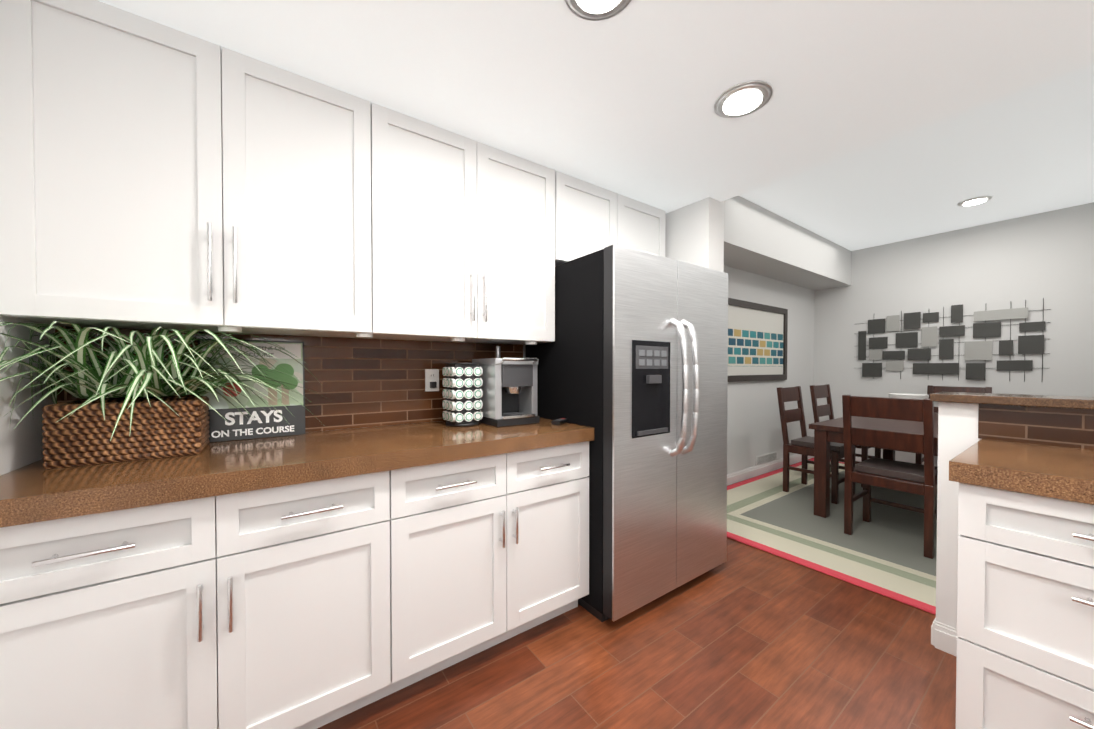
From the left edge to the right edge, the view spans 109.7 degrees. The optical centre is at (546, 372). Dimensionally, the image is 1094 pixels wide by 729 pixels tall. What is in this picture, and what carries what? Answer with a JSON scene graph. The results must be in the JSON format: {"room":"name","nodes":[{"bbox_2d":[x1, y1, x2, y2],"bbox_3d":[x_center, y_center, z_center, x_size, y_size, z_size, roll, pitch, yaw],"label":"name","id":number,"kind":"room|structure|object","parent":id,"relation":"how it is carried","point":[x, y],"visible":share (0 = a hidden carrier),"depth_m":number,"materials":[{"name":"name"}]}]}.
{"room":"kitchen","nodes":[
{"label":"kitchen","id":0,"kind":"room"},
{"bbox_2d":[0,314,54,475],"bbox_3d":[-0.647,-0.240,-0.331,0.250,2.900,3.800,-1,1,-35],"label":"wall","id":1,"kind":"structure","parent":0,"point":[21,443],"depth_m":1.10,"materials":[{"name":"white"}]},
{"bbox_2d":[305,345,525,432],"bbox_3d":[-0.734,-0.273,2.215,3.060,2.900,0.450,-1,1,-35],"label":"wall","id":2,"kind":"structure","parent":0,"point":[524,351],"depth_m":2.36,"materials":[{"name":"white paint"}]},
{"bbox_2d":[0,0,391,339],"bbox_3d":[-1.147,-0.620,1.430,0.979,0.923,0.338,-1,1,-35],"label":"upper cabinet","id":3,"kind":"object","parent":2,"relation":"attached to","point":[153,174],"depth_m":1.22,"materials":[{"name":"white wood"}]},
{"bbox_2d":[55,326,522,431],"bbox_3d":[-0.896,0.050,1.822,1.836,0.425,0.008,-1,1,-35],"label":"tile backsplash","id":4,"kind":"structure","parent":2,"relation":"attached to","point":[364,382],"depth_m":1.84,"materials":[{"name":"brown tile"}]},
{"bbox_2d":[425,369,438,390],"bbox_3d":[-0.596,0.040,2.011,0.072,0.116,0.030,-1,1,-35],"label":"electrical outlet plate","id":5,"kind":"object","parent":4,"relation":"attached to","point":[431,379],"visible":1,"depth_m":2.01,"materials":[{"name":"white plastic"}]},
{"bbox_2d":[392,110,567,344],"bbox_3d":[-0.425,-0.627,1.944,1.046,0.923,0.338,-1,1,-35],"label":"upper cabinet","id":6,"kind":"object","parent":2,"relation":"attached to","point":[480,230],"depth_m":1.79,"materials":[{"name":"white wood"}]},
{"bbox_2d":[568,175,665,260],"bbox_3d":[0.328,-0.856,2.477,0.928,0.478,0.338,-1,1,-35],"label":"upper cabinet","id":7,"kind":"object","parent":2,"relation":"attached to","point":[599,218],"depth_m":2.30,"materials":[{"name":"white wood"}]},
{"bbox_2d":[98,0,1093,212],"bbox_3d":[0.420,-1.388,0.690,3.190,0.630,4.250,-1,1,-35],"label":"ceiling","id":8,"kind":"structure","parent":0,"point":[622,102],"depth_m":1.36,"materials":[{"name":"white paint"}]},
{"bbox_2d":[564,0,631,20],"bbox_3d":[0.147,-1.070,1.070,0.210,0.016,0.210,-1,1,-35],"label":"recessed light","id":9,"kind":"object","parent":8,"relation":"in","point":[595,10],"visible":1,"depth_m":1.12,"materials":[{"name":"white"}]},
{"bbox_2d":[714,80,772,118],"bbox_3d":[0.777,-1.076,1.530,0.210,0.016,0.210,-1,1,-35],"label":"recessed light","id":10,"kind":"object","parent":8,"relation":"in","point":[743,99],"visible":1,"depth_m":1.51,"materials":[{"name":"white"}]},
{"bbox_2d":[317,457,956,728],"bbox_3d":[1.981,1.242,1.834,7.020,0.120,4.250,-1,1,-35],"label":"floor","id":11,"kind":"structure","parent":0,"point":[744,636],"depth_m":1.54,"materials":[{"name":"brown wood"}]},
{"bbox_2d":[0,466,415,728],"bbox_3d":[-1.063,0.758,1.331,0.979,0.858,0.606,-1,1,-35],"label":"base cabinet","id":12,"kind":"object","parent":11,"relation":"on","point":[312,580],"depth_m":1.06,"materials":[{"name":"white wood"}]},
{"bbox_2d":[0,418,593,529],"bbox_3d":[-0.707,0.296,1.559,1.832,0.060,0.638,-1,1,-35],"label":"countertop","id":13,"kind":"structure","parent":12,"relation":"on","point":[30,494],"depth_m":1.16,"materials":[{"name":"brown stone"}]},
{"bbox_2d":[0,321,321,468],"bbox_3d":[-1.102,0.065,1.235,0.785,0.407,0.553,-1,1,-35],"label":"potted plant","id":14,"kind":"object","parent":13,"relation":"on","point":[93,430],"visible":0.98,"depth_m":1.17,"materials":[{"name":"green plant"}]},
{"bbox_2d":[197,338,305,441],"bbox_3d":[-1.187,0.066,1.562,0.345,0.398,0.053,-1,1,-35],"label":"sign","id":15,"kind":"object","parent":13,"relation":"on","point":[267,419],"visible":0.81,"depth_m":1.57,"materials":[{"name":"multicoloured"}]},
{"bbox_2d":[442,363,482,426],"bbox_3d":[-0.424,0.105,1.931,0.164,0.308,0.164,-1,1,-35],"label":"pod carousel","id":16,"kind":"object","parent":13,"relation":"on","point":[462,394],"visible":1,"depth_m":1.87,"materials":[{"name":"white plastic"}]},
{"bbox_2d":[472,346,539,426],"bbox_3d":[-0.211,0.058,2.006,0.249,0.400,0.303,-1,1,-35],"label":"coffee maker","id":17,"kind":"object","parent":13,"relation":"on","point":[509,390],"visible":1,"depth_m":1.92,"materials":[{"name":"silver"}]},
{"bbox_2d":[551,418,567,424],"bbox_3d":[0.067,0.248,1.962,0.048,0.022,0.110,0,1,26],"label":"remote","id":18,"kind":"object","parent":13,"relation":"on","point":[560,421],"visible":1,"depth_m":1.93,"materials":[{"name":"black plastic"}]},
{"bbox_2d":[416,442,588,681],"bbox_3d":[-0.368,0.751,1.825,0.979,0.858,0.606,-1,1,-35],"label":"base cabinet","id":19,"kind":"object","parent":11,"relation":"on","point":[502,541],"depth_m":1.57,"materials":[{"name":"white wood"}]},
{"bbox_2d":[526,244,727,621],"bbox_3d":[0.497,0.295,2.266,0.938,1.758,0.845,-1,1,-35],"label":"refrigerator","id":20,"kind":"object","parent":11,"relation":"on","point":[632,368],"visible":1,"depth_m":1.91,"materials":[{"name":"silver metal"}]},
{"bbox_2d":[727,458,936,614],"bbox_3d":[2.877,1.157,3.273,3.236,0.010,2.226,-1,1,-35],"label":"rug","id":21,"kind":"object","parent":11,"relation":"on","point":[881,552],"visible":0.21,"depth_m":2.76,"materials":[{"name":"fabric"}]},
{"bbox_2d":[777,386,855,503],"bbox_3d":[2.572,0.645,3.687,0.460,1.002,0.507,-1,1,-35],"label":"chair","id":22,"kind":"object","parent":21,"relation":"on","point":[803,445],"visible":0.83,"depth_m":3.69,"materials":[{"name":"brown wood"}]},
{"bbox_2d":[810,384,880,487],"bbox_3d":[3.199,0.639,4.133,0.460,1.002,0.507,-1,1,-35],"label":"chair","id":23,"kind":"object","parent":21,"relation":"on","point":[820,391],"visible":0.31,"depth_m":4.20,"materials":[{"name":"brown wood"}]},
{"bbox_2d":[809,413,937,517],"bbox_3d":[3.218,0.782,3.254,1.950,0.738,1.060,-1,1,-35],"label":"dining table","id":24,"kind":"object","parent":21,"relation":"on","point":[826,432],"visible":0.17,"depth_m":3.07,"materials":[{"name":"brown wood"}]},
{"bbox_2d":[889,393,928,398],"bbox_3d":[3.443,0.307,3.665,0.280,0.200,0.280,-1,1,-35],"label":"centrepiece","id":25,"kind":"object","parent":24,"relation":"on","point":[908,396],"visible":0.35,"depth_m":3.58,"materials":[{"name":"white plastic"}]},
{"bbox_2d":[842,395,937,558],"bbox_3d":[2.425,0.657,2.688,0.507,1.002,0.460,-1,1,-35],"label":"chair","id":26,"kind":"object","parent":21,"relation":"on","point":[918,479],"visible":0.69,"depth_m":2.57,"materials":[{"name":"brown wood"}]},
{"bbox_2d":[915,385,991,463],"bbox_3d":[4.077,0.642,3.863,0.507,1.002,0.460,-1,1,-35],"label":"chair","id":27,"kind":"object","parent":21,"relation":"on","point":[931,389],"visible":0.21,"depth_m":3.97,"materials":[{"name":"brown wood"}]},
{"bbox_2d":[956,483,1093,728],"bbox_3d":[1.703,0.761,1.094,0.620,0.858,0.664,-1,1,-35],"label":"base cabinet","id":28,"kind":"object","parent":11,"relation":"on","point":[1025,624],"depth_m":1.08,"materials":[{"name":"painted wood"},{"name":"metal"}]},
{"bbox_2d":[949,439,1093,506],"bbox_3d":[2.022,0.308,0.618,0.643,0.060,1.832,-1,1,-35],"label":"countertop","id":29,"kind":"structure","parent":28,"relation":"on","point":[1066,474],"depth_m":1.12,"materials":[{"name":"brown stone"}]},
{"bbox_2d":[665,197,723,271],"bbox_3d":[0.858,-0.165,2.765,0.170,2.670,0.760,-1,1,-35],"label":"wall","id":30,"kind":"structure","parent":0,"point":[694,233],"depth_m":2.48,"materials":[{"name":"white paint"}]},
{"bbox_2d":[724,265,814,473],"bbox_3d":[2.089,-0.300,4.302,3.960,2.900,0.320,-1,1,-35],"label":"wall","id":31,"kind":"structure","parent":0,"point":[754,429],"depth_m":4.46,"materials":[{"name":"white paint"}]},
{"bbox_2d":[728,298,787,381],"bbox_3d":[2.228,-0.334,4.183,1.630,0.850,0.030,-1,1,-35],"label":"picture frame","id":32,"kind":"object","parent":31,"relation":"attached to","point":[757,341],"visible":0.65,"depth_m":4.24,"materials":[{"name":"wood"}]},
{"bbox_2d":[756,451,776,464],"bbox_3d":[2.534,0.983,4.434,0.500,0.100,0.009,-1,1,-35],"label":"air vent","id":33,"kind":"object","parent":31,"relation":"in","point":[766,458],"visible":1,"depth_m":4.42,"materials":[{"name":"white metal"}]},
{"bbox_2d":[727,454,813,485],"bbox_3d":[2.153,1.097,4.161,3.540,0.110,0.014,-1,1,-35],"label":"baseboard","id":34,"kind":"structure","parent":31,"relation":"attached to","point":[745,474],"depth_m":4.33,"materials":[{"name":"white wood"}]},
{"bbox_2d":[739,64,1093,250],"bbox_3d":[3.281,-1.615,2.721,3.830,0.230,4.250,-1,1,-35],"label":"ceiling","id":35,"kind":"structure","parent":0,"point":[1026,151],"depth_m":2.93,"materials":[{"name":"white paint"}]},
{"bbox_2d":[724,195,850,290],"bbox_3d":[2.265,-1.301,3.972,3.540,0.430,0.400,-1,1,-35],"label":"soffit","id":36,"kind":"structure","parent":35,"relation":"attached to","point":[760,240],"depth_m":3.84,"materials":[{"name":"white paint"}]},
{"bbox_2d":[957,196,992,206],"bbox_3d":[3.753,-1.500,3.378,0.210,0.016,0.210,-1,1,-35],"label":"recessed light","id":37,"kind":"object","parent":35,"relation":"in","point":[975,200],"visible":1,"depth_m":3.35,"materials":[{"name":"white plastic"}]},
{"bbox_2d":[813,202,1093,466],"bbox_3d":[4.420,-0.299,4.224,0.250,2.900,2.510,-1,1,-35],"label":"wall","id":38,"kind":"structure","parent":0,"point":[1033,260],"depth_m":3.99,"materials":[{"name":"white paint"}]},
{"bbox_2d":[839,456,868,461],"bbox_3d":[4.255,1.096,4.247,0.014,0.110,2.250,-1,1,-35],"label":"baseboard","id":39,"kind":"structure","parent":38,"relation":"attached to","point":[856,458],"depth_m":4.79,"materials":[{"name":"white"}]},
{"bbox_2d":[858,298,1050,381],"bbox_3d":[4.266,-0.319,4.200,0.028,0.800,1.490,-1,1,-35],"label":"art","id":40,"kind":"object","parent":38,"relation":"attached to","point":[982,350],"visible":0.98,"depth_m":4.12,"materials":[{"name":"grey metal"}]},
{"bbox_2d":[936,402,980,628],"bbox_3d":[1.946,0.658,1.392,0.120,1.060,0.743,-1,1,-35],"label":"wall","id":41,"kind":"structure","parent":0,"point":[957,428],"depth_m":1.63,"materials":[{"name":"white paint"}]},
{"bbox_2d":[931,618,956,656],"bbox_3d":[1.884,1.131,1.485,0.148,0.110,0.557,-1,1,-35],"label":"baseboard","id":42,"kind":"structure","parent":41,"relation":"attached to","point":[944,637],"depth_m":1.64,"materials":[{"name":"white wood"}]},
{"bbox_2d":[930,392,1093,409],"bbox_3d":[1.955,0.160,1.407,0.240,0.135,0.758,-1,1,-35],"label":"bar","id":43,"kind":"object","parent":41,"relation":"on","point":[1076,402],"visible":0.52,"depth_m":1.48,"materials":[{"name":"stone"}]},
{"bbox_2d":[978,404,1093,449],"bbox_3d":[1.928,0.199,1.302,0.008,0.140,0.627,-1,1,-35],"label":"wall tile","id":44,"kind":"structure","parent":41,"relation":"attached to","point":[1064,427],"depth_m":1.43,"materials":[{"name":"brown tile"}]}
]}

